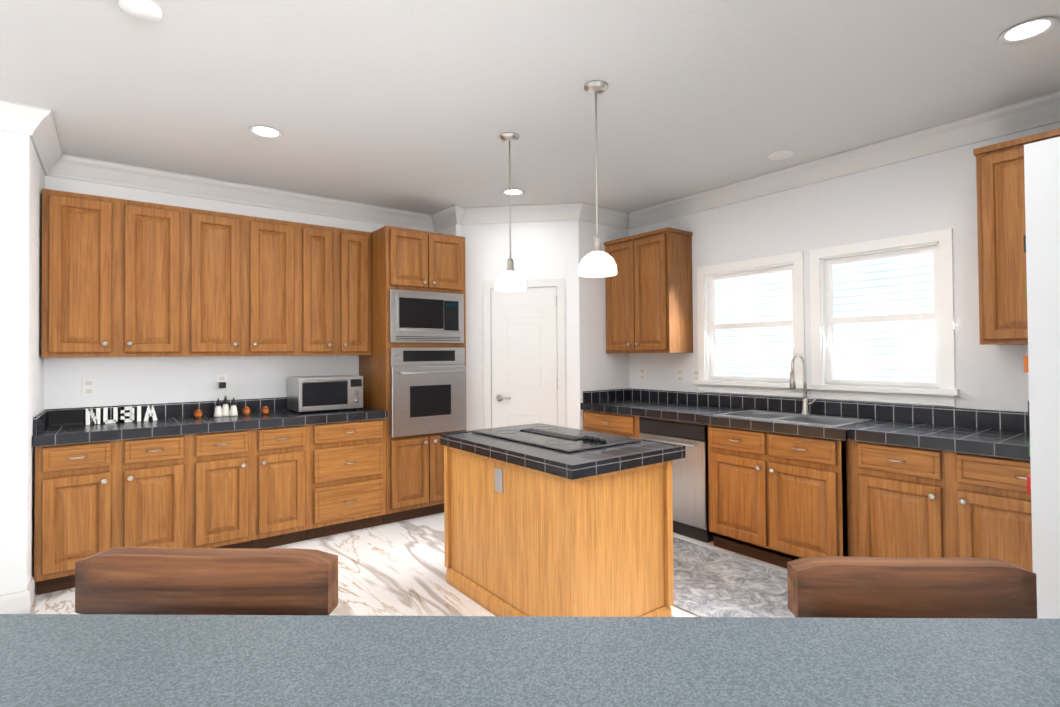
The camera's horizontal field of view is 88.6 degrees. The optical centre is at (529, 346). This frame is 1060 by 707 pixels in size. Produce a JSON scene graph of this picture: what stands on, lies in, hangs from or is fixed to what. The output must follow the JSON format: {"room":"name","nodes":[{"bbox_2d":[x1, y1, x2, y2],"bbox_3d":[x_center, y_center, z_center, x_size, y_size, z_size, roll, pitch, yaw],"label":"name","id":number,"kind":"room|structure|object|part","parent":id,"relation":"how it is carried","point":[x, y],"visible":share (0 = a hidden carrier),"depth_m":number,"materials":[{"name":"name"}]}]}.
{"room":"kitchen","nodes":[
{"label":"kitchen","id":0,"kind":"room"},
{"bbox_2d":[0,130,44,594],"bbox_3d":[-4.166,0.079,2.389,2.980,2.708,0.916,0,-1,-37],"label":"wall","id":1,"kind":"structure","parent":0,"point":[22,179],"depth_m":2.90,"materials":[{"name":"white paint"}]},
{"bbox_2d":[0,577,34,613],"bbox_3d":[-2.366,1.368,3.153,6.779,0.125,0.725,0,-1,-37],"label":"baseboard","id":2,"kind":"structure","parent":1,"relation":"attached to","point":[21,602],"depth_m":2.88,"materials":[{"name":"white wood"}]},
{"bbox_2d":[0,99,55,145],"bbox_3d":[-3.832,-1.216,2.034,3.075,0.135,0.095,0,-1,-37],"label":"crown molding","id":3,"kind":"structure","parent":1,"relation":"attached to","point":[36,124],"depth_m":2.91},
{"bbox_2d":[32,130,67,177],"bbox_3d":[-2.902,-1.205,3.272,0.095,0.135,0.690,0,-1,-37],"label":"crown molding","id":4,"kind":"structure","parent":1,"relation":"attached to","point":[54,163],"depth_m":3.47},
{"bbox_2d":[44,176,435,408],"bbox_3d":[-1.461,0.095,4.959,4.439,2.708,0.100,0,-1,-37],"label":"wall","id":5,"kind":"structure","parent":0,"point":[135,380],"depth_m":4.03,"materials":[{"name":"white paint"}]},
{"bbox_2d":[41,188,120,357],"bbox_3d":[-2.938,-0.450,3.568,0.373,1.040,0.337,0,-1,-37],"label":"upper cabinet","id":6,"kind":"object","parent":5,"relation":"attached to","point":[81,233],"depth_m":3.43,"materials":[{"name":"brown wood"}]},
{"bbox_2d":[82,378,95,395],"bbox_3d":[-3.009,0.278,3.708,0.075,0.120,0.008,0,-1,-37],"label":"electrical outlet","id":7,"kind":"object","parent":5,"relation":"attached to","point":[88,386],"visible":1,"depth_m":3.71,"materials":[{"name":"white plastic"}]},
{"bbox_2d":[121,199,188,356],"bbox_3d":[-2.642,-0.449,3.793,0.373,1.040,0.337,0,-1,-37],"label":"upper cabinet","id":8,"kind":"object","parent":5,"relation":"attached to","point":[125,278],"depth_m":3.67,"materials":[{"name":"brown wood"}]},
{"bbox_2d":[189,208,248,355],"bbox_3d":[-2.345,-0.448,4.019,0.373,1.040,0.337,0,-1,-37],"label":"upper cabinet","id":9,"kind":"object","parent":5,"relation":"attached to","point":[218,241],"depth_m":3.90,"materials":[{"name":"brown wood"}]},
{"bbox_2d":[216,374,226,389],"bbox_3d":[-2.365,0.275,4.175,0.075,0.120,0.045,0,-1,-37],"label":"electrical outlet","id":10,"kind":"object","parent":5,"relation":"attached to","point":[221,381],"visible":1,"depth_m":4.17,"materials":[{"name":"white plastic"}]},
{"bbox_2d":[45,155,439,231],"bbox_3d":[-2.036,-1.195,4.425,2.868,0.135,0.095,0,-1,-37],"label":"crown molding","id":11,"kind":"structure","parent":5,"relation":"attached to","point":[79,168],"depth_m":4.22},
{"bbox_2d":[249,216,300,355],"bbox_3d":[-2.048,-0.447,4.245,0.373,1.040,0.337,0,-1,-37],"label":"upper cabinet","id":12,"kind":"object","parent":5,"relation":"attached to","point":[274,245],"depth_m":4.12,"materials":[{"name":"brown wood"}]},
{"bbox_2d":[301,223,340,355],"bbox_3d":[-1.782,-0.446,4.447,0.296,1.040,0.337,0,-1,-37],"label":"upper cabinet","id":13,"kind":"object","parent":5,"relation":"attached to","point":[320,245],"depth_m":4.33,"materials":[{"name":"brown wood"}]},
{"bbox_2d":[341,228,371,354],"bbox_3d":[-1.547,-0.445,4.626,0.294,1.040,0.337,0,-1,-37],"label":"upper cabinet","id":14,"kind":"object","parent":5,"relation":"attached to","point":[356,270],"depth_m":4.50,"materials":[{"name":"brown wood"}]},
{"bbox_2d":[30,512,786,616],"bbox_3d":[-0.364,1.433,0.968,7.519,0.100,7.736,0,-1,-37],"label":"floor","id":15,"kind":"structure","parent":0,"point":[398,568],"depth_m":3.40,"materials":[{"name":"stone"}]},
{"bbox_2d":[32,437,119,594],"bbox_3d":[-2.837,0.998,3.427,0.372,0.880,0.637,0,-1,-37],"label":"base cabinet","id":16,"kind":"object","parent":15,"relation":"on","point":[77,481],"depth_m":3.17,"materials":[{"name":"brown wood"}]},
{"bbox_2d":[32,406,387,440],"bbox_3d":[-2.161,0.536,3.946,2.092,0.043,0.645,0,-1,-37],"label":"countertop","id":17,"kind":"structure","parent":16,"relation":"on","point":[207,420],"depth_m":3.66,"materials":[{"name":"black tile"}]},
{"bbox_2d":[48,409,83,426],"bbox_3d":[-3.031,0.464,3.554,0.170,0.100,0.090,0,-1,-37],"label":"smart display","id":18,"kind":"object","parent":17,"relation":"on","point":[70,417],"visible":1,"depth_m":3.53,"materials":[{"name":"black plastic"}]},
{"bbox_2d":[86,405,156,424],"bbox_3d":[-2.759,0.462,3.681,0.386,0.105,0.022,0,-1,-37],"label":"nubia letters","id":19,"kind":"object","parent":17,"relation":"on","point":[96,418],"visible":1,"depth_m":3.67,"materials":[{"name":"white plastic"}]},
{"bbox_2d":[193,395,268,417],"bbox_3d":[-2.204,0.438,4.028,0.487,0.153,0.151,0,-1,-37],"label":"figurines","id":20,"kind":"object","parent":17,"relation":"on","point":[220,412],"visible":1,"depth_m":4.03,"materials":[{"name":"white"}]},
{"bbox_2d":[287,375,362,412],"bbox_3d":[-1.651,0.378,4.399,0.500,0.275,0.400,0,-1,-37],"label":"microwave","id":21,"kind":"object","parent":17,"relation":"on","point":[319,393],"visible":1,"depth_m":4.26,"materials":[{"name":"silver metal"}]},
{"bbox_2d":[120,429,191,547],"bbox_3d":[-2.540,0.999,3.653,0.373,0.880,0.637,0,-1,-37],"label":"base cabinet","id":22,"kind":"object","parent":15,"relation":"on","point":[177,475],"depth_m":3.41,"materials":[{"name":"brown wood"}]},
{"bbox_2d":[75,547,337,614],"bbox_3d":[-0.473,0.837,0.584,0.442,1.086,0.433,0,-1,3],"label":"stool","id":23,"kind":"object","parent":15,"relation":"on","point":[195,581],"visible":0.75,"depth_m":0.76,"materials":[{"name":"brown wood"}]},
{"bbox_2d":[192,425,255,547],"bbox_3d":[-2.243,0.999,3.879,0.373,0.880,0.637,0,-1,-37],"label":"base cabinet","id":24,"kind":"object","parent":15,"relation":"on","point":[223,460],"depth_m":3.64,"materials":[{"name":"brown wood"}]},
{"bbox_2d":[256,421,311,547],"bbox_3d":[-1.946,1.000,4.105,0.374,0.880,0.637,0,-1,-37],"label":"base cabinet","id":25,"kind":"object","parent":15,"relation":"on","point":[284,450],"depth_m":3.87,"materials":[{"name":"brown wood"}]},
{"bbox_2d":[312,413,387,538],"bbox_3d":[-1.562,1.002,4.397,0.590,0.880,0.637,0,-1,-37],"label":"base cabinet","id":26,"kind":"object","parent":15,"relation":"on","point":[349,453],"depth_m":4.14,"materials":[{"name":"brown wood"}]},
{"bbox_2d":[359,226,465,524],"bbox_3d":[-1.029,0.238,4.798,0.736,2.410,0.668,0,-1,-37],"label":"tall cabinet","id":27,"kind":"object","parent":15,"relation":"on","point":[409,259],"visible":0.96,"depth_m":4.50,"materials":[{"name":"brown wood"}]},
{"bbox_2d":[390,289,463,342],"bbox_3d":[-0.837,-0.247,4.547,0.676,0.430,0.080,0,-1,-37],"label":"built-in microwave","id":28,"kind":"object","parent":27,"relation":"in","point":[424,317],"visible":1,"depth_m":4.53,"materials":[{"name":"silver metal"}]},
{"bbox_2d":[390,347,465,436],"bbox_3d":[-0.824,0.368,4.528,0.676,0.720,0.106,0,-1,-37],"label":"wall oven","id":29,"kind":"object","parent":27,"relation":"in","point":[427,390],"visible":1,"depth_m":4.51,"materials":[{"name":"silver metal"}]},
{"bbox_2d":[0,614,1059,706],"bbox_3d":[-0.627,0.841,0.324,3.771,1.070,0.600,0,-1,1],"label":"countertop","id":30,"kind":"structure","parent":15,"relation":"on","point":[84,660],"depth_m":0.53,"materials":[{"name":"laminate"}]},
{"bbox_2d":[440,423,685,616],"bbox_3d":[0.132,0.965,3.035,0.778,0.889,1.198,0,-1,-37],"label":"kitchen island","id":31,"kind":"object","parent":15,"relation":"on","point":[533,530],"visible":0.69,"depth_m":2.65,"materials":[{"name":"brown wood"}]},
{"bbox_2d":[472,423,641,451],"bbox_3d":[0.125,0.506,3.171,0.528,0.031,0.908,0,-1,-37],"label":"cooktop","id":32,"kind":"object","parent":31,"relation":"in","point":[558,437],"visible":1,"depth_m":3.07,"materials":[{"name":"black glass"}]},
{"bbox_2d":[580,408,691,438],"bbox_3d":[0.919,0.989,4.797,0.637,0.880,0.665,0,-1,-37],"label":"base cabinet","id":33,"kind":"object","parent":15,"relation":"on","point":[601,420],"depth_m":4.56,"materials":[{"name":"brown wood"}]},
{"bbox_2d":[639,418,712,542],"bbox_3d":[1.271,0.994,4.261,0.632,0.848,0.611,0,-1,-37],"label":"dishwasher","id":34,"kind":"object","parent":15,"relation":"on","point":[689,494],"visible":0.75,"depth_m":3.99,"materials":[{"name":"silver metal"}]},
{"bbox_2d":[673,537,794,617],"bbox_3d":[1.093,1.400,3.248,0.880,0.009,2.100,0,-1,-37],"label":"area rug","id":35,"kind":"object","parent":15,"relation":"on","point":[708,582],"visible":0.21,"depth_m":3.17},
{"bbox_2d":[844,436,943,557],"bbox_3d":[2.208,0.954,3.102,0.637,0.880,0.475,0,-1,-37],"label":"base cabinet","id":36,"kind":"object","parent":15,"relation":"on","point":[901,481],"depth_m":2.92,"materials":[{"name":"brown wood"}]},
{"bbox_2d":[580,400,1029,455],"bbox_3d":[1.693,0.504,3.740,0.687,0.043,3.300,0,-1,-37],"label":"countertop","id":37,"kind":"structure","parent":36,"relation":"on","point":[958,435],"depth_m":3.20,"materials":[{"name":"black tile"}]},
{"bbox_2d":[713,410,873,426],"bbox_3d":[1.752,0.573,3.664,0.516,0.197,0.836,0,-1,-37],"label":"sink basin","id":38,"kind":"object","parent":37,"relation":"in","point":[818,420],"visible":0.29,"depth_m":3.69,"materials":[{"name":"metal"}]},
{"bbox_2d":[790,354,817,414],"bbox_3d":[1.877,0.261,3.727,0.219,0.426,0.116,0,-1,-37],"label":"tap","id":39,"kind":"object","parent":37,"relation":"on","point":[805,404],"visible":1,"depth_m":3.78,"materials":[{"name":"silver metal"}]},
{"bbox_2d":[787,556,1036,618],"bbox_3d":[0.569,0.847,0.620,0.442,1.051,0.433,0,-1,3],"label":"stool","id":40,"kind":"object","parent":15,"relation":"on","point":[849,587],"visible":0.67,"depth_m":0.80,"materials":[{"name":"brown wood"}]},
{"bbox_2d":[944,444,1032,571],"bbox_3d":[2.533,0.946,2.674,0.637,0.880,0.600,0,-1,-37],"label":"base cabinet","id":41,"kind":"object","parent":15,"relation":"on","point":[987,503],"depth_m":2.60,"materials":[{"name":"brown wood"}]},
{"bbox_2d":[1024,137,1059,618],"bbox_3d":[1.435,0.507,0.912,0.910,1.724,0.839,0,-1,-37],"label":"fridge","id":42,"kind":"object","parent":15,"relation":"on","point":[1042,235],"visible":0.94,"depth_m":0.91,"materials":[{"name":"grey"}]},
{"bbox_2d":[0,0,1059,214],"bbox_3d":[-0.386,-1.374,1.008,7.519,0.100,7.736,0,-1,-37],"label":"ceiling","id":43,"kind":"structure","parent":0,"point":[419,106],"depth_m":2.71,"materials":[{"name":"white paint"}]},
{"bbox_2d":[118,0,161,22],"bbox_3d":[-1.482,-1.282,2.070,0.136,0.036,0.136,0,-1,-37],"label":"recessed light","id":44,"kind":"object","parent":43,"relation":"attached to","point":[149,11],"visible":0.98,"depth_m":2.05,"materials":[{"name":"white plastic"}]},
{"bbox_2d":[248,126,282,138],"bbox_3d":[-1.575,-1.278,3.242,0.190,0.010,0.190,0,-1,-37],"label":"recessed light","id":45,"kind":"object","parent":43,"relation":"in","point":[265,132],"visible":0.96,"depth_m":3.25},
{"bbox_2d":[495,132,526,291],"bbox_3d":[-0.122,-0.819,3.333,0.196,0.948,0.196,0,-1,-37],"label":"pendant light","id":46,"kind":"object","parent":43,"relation":"hanging from","point":[510,279],"visible":1,"depth_m":3.30,"materials":[{"name":"white glass"}]},
{"bbox_2d":[502,189,524,195],"bbox_3d":[-0.137,-1.271,4.483,0.190,0.010,0.190,0,-1,-37],"label":"recessed light","id":47,"kind":"object","parent":43,"relation":"in","point":[516,192],"visible":0.96,"depth_m":4.50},
{"bbox_2d":[578,80,616,277],"bbox_3d":[0.334,-0.831,2.719,0.196,0.948,0.196,0,-1,-37],"label":"pendant light","id":48,"kind":"object","parent":43,"relation":"hanging from","point":[597,261],"visible":1,"depth_m":2.69,"materials":[{"name":"white glass"}]},
{"bbox_2d":[768,150,794,159],"bbox_3d":[1.702,-1.295,3.680,0.170,0.014,0.170,0,-1,-37],"label":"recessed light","id":49,"kind":"object","parent":43,"relation":"in","point":[780,154],"visible":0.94,"depth_m":3.66,"materials":[{"name":"white plastic"}]},
{"bbox_2d":[997,17,1058,44],"bbox_3d":[2.080,-1.320,2.273,0.190,0.010,0.190,0,-1,-37],"label":"recessed light","id":50,"kind":"object","parent":43,"relation":"in","point":[1029,30],"visible":1,"depth_m":2.27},
{"bbox_2d":[436,220,629,430],"bbox_3d":[0.025,0.088,5.293,1.471,2.708,1.167,0,-1,-37],"label":"wall","id":51,"kind":"structure","parent":0,"point":[536,351],"depth_m":4.95,"materials":[{"name":"white paint"}]},
{"bbox_2d":[432,204,471,229],"bbox_3d":[-0.744,-1.196,5.057,0.145,0.135,0.460,0,-1,-37],"label":"crown molding","id":52,"kind":"structure","parent":51,"relation":"attached to","point":[454,214],"depth_m":5.02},
{"bbox_3d":[-0.051,0.415,4.934,0.543,2.046,0.543,0,-1,-37],"label":"door trim","id":53,"kind":"part","parent":51,"relation":"part of","materials":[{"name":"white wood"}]},
{"bbox_2d":[468,202,627,229],"bbox_3d":[0.181,-1.203,5.016,1.324,0.135,0.686,0,-1,-37],"label":"crown molding","id":54,"kind":"structure","parent":51,"relation":"attached to","point":[582,211],"depth_m":4.93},
{"bbox_2d":[628,122,1059,411],"bbox_3d":[2.577,0.039,3.234,0.100,2.708,7.536,0,-1,-37],"label":"wall","id":55,"kind":"structure","parent":0,"point":[937,191],"depth_m":3.56,"materials":[{"name":"white paint"}]},
{"bbox_2d":[638,368,647,380],"bbox_3d":[1.063,0.262,5.133,0.008,0.120,0.120,0,-1,-37],"label":"electrical outlet","id":56,"kind":"object","parent":55,"relation":"attached to","point":[642,374],"visible":1,"depth_m":5.12,"materials":[{"name":"white plastic"}]},
{"bbox_2d":[604,227,692,352],"bbox_3d":[1.035,-0.461,4.873,0.368,1.040,0.748,0,-1,-37],"label":"upper cabinet","id":57,"kind":"object","parent":55,"relation":"attached to","point":[649,302],"visible":1,"depth_m":4.66,"materials":[{"name":"brown wood"}]},
{"bbox_2d":[677,369,683,381],"bbox_3d":[1.323,0.255,4.791,0.008,0.120,0.075,0,-1,-37],"label":"electrical outlet","id":58,"kind":"object","parent":55,"relation":"attached to","point":[680,375],"visible":1,"depth_m":4.79,"materials":[{"name":"white plastic"}]},
{"bbox_2d":[693,369,697,382],"bbox_3d":[1.426,0.253,4.656,0.008,0.120,0.075,0,-1,-37],"label":"electrical outlet","id":59,"kind":"object","parent":55,"relation":"attached to","point":[695,374],"visible":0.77,"depth_m":4.66,"materials":[{"name":"white plastic"}]},
{"bbox_2d":[694,251,804,397],"bbox_3d":[1.730,-0.152,4.299,0.140,1.055,0.940,0,-1,-37],"label":"window","id":60,"kind":"structure","parent":55,"relation":"in","point":[750,320],"depth_m":4.32,"materials":[{"name":"white"}]},
{"bbox_2d":[628,90,1059,229],"bbox_3d":[2.843,-1.257,2.729,0.095,0.135,6.369,0,-1,-37],"label":"crown molding","id":61,"kind":"structure","parent":55,"relation":"attached to","point":[1042,110],"depth_m":3.52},
{"bbox_2d":[807,228,959,405],"bbox_3d":[2.284,-0.167,3.571,0.140,1.055,0.870,0,-1,-37],"label":"window","id":62,"kind":"structure","parent":55,"relation":"in","point":[882,312],"depth_m":3.57,"materials":[{"name":"white"}]},
{"bbox_2d":[973,128,1059,344],"bbox_3d":[2.708,-0.536,2.673,0.368,1.040,0.755,0,-1,-37],"label":"upper cabinet","id":63,"kind":"object","parent":55,"relation":"attached to","point":[1001,230],"visible":0.48,"depth_m":2.79,"materials":[{"name":"brown wood"}]}
]}

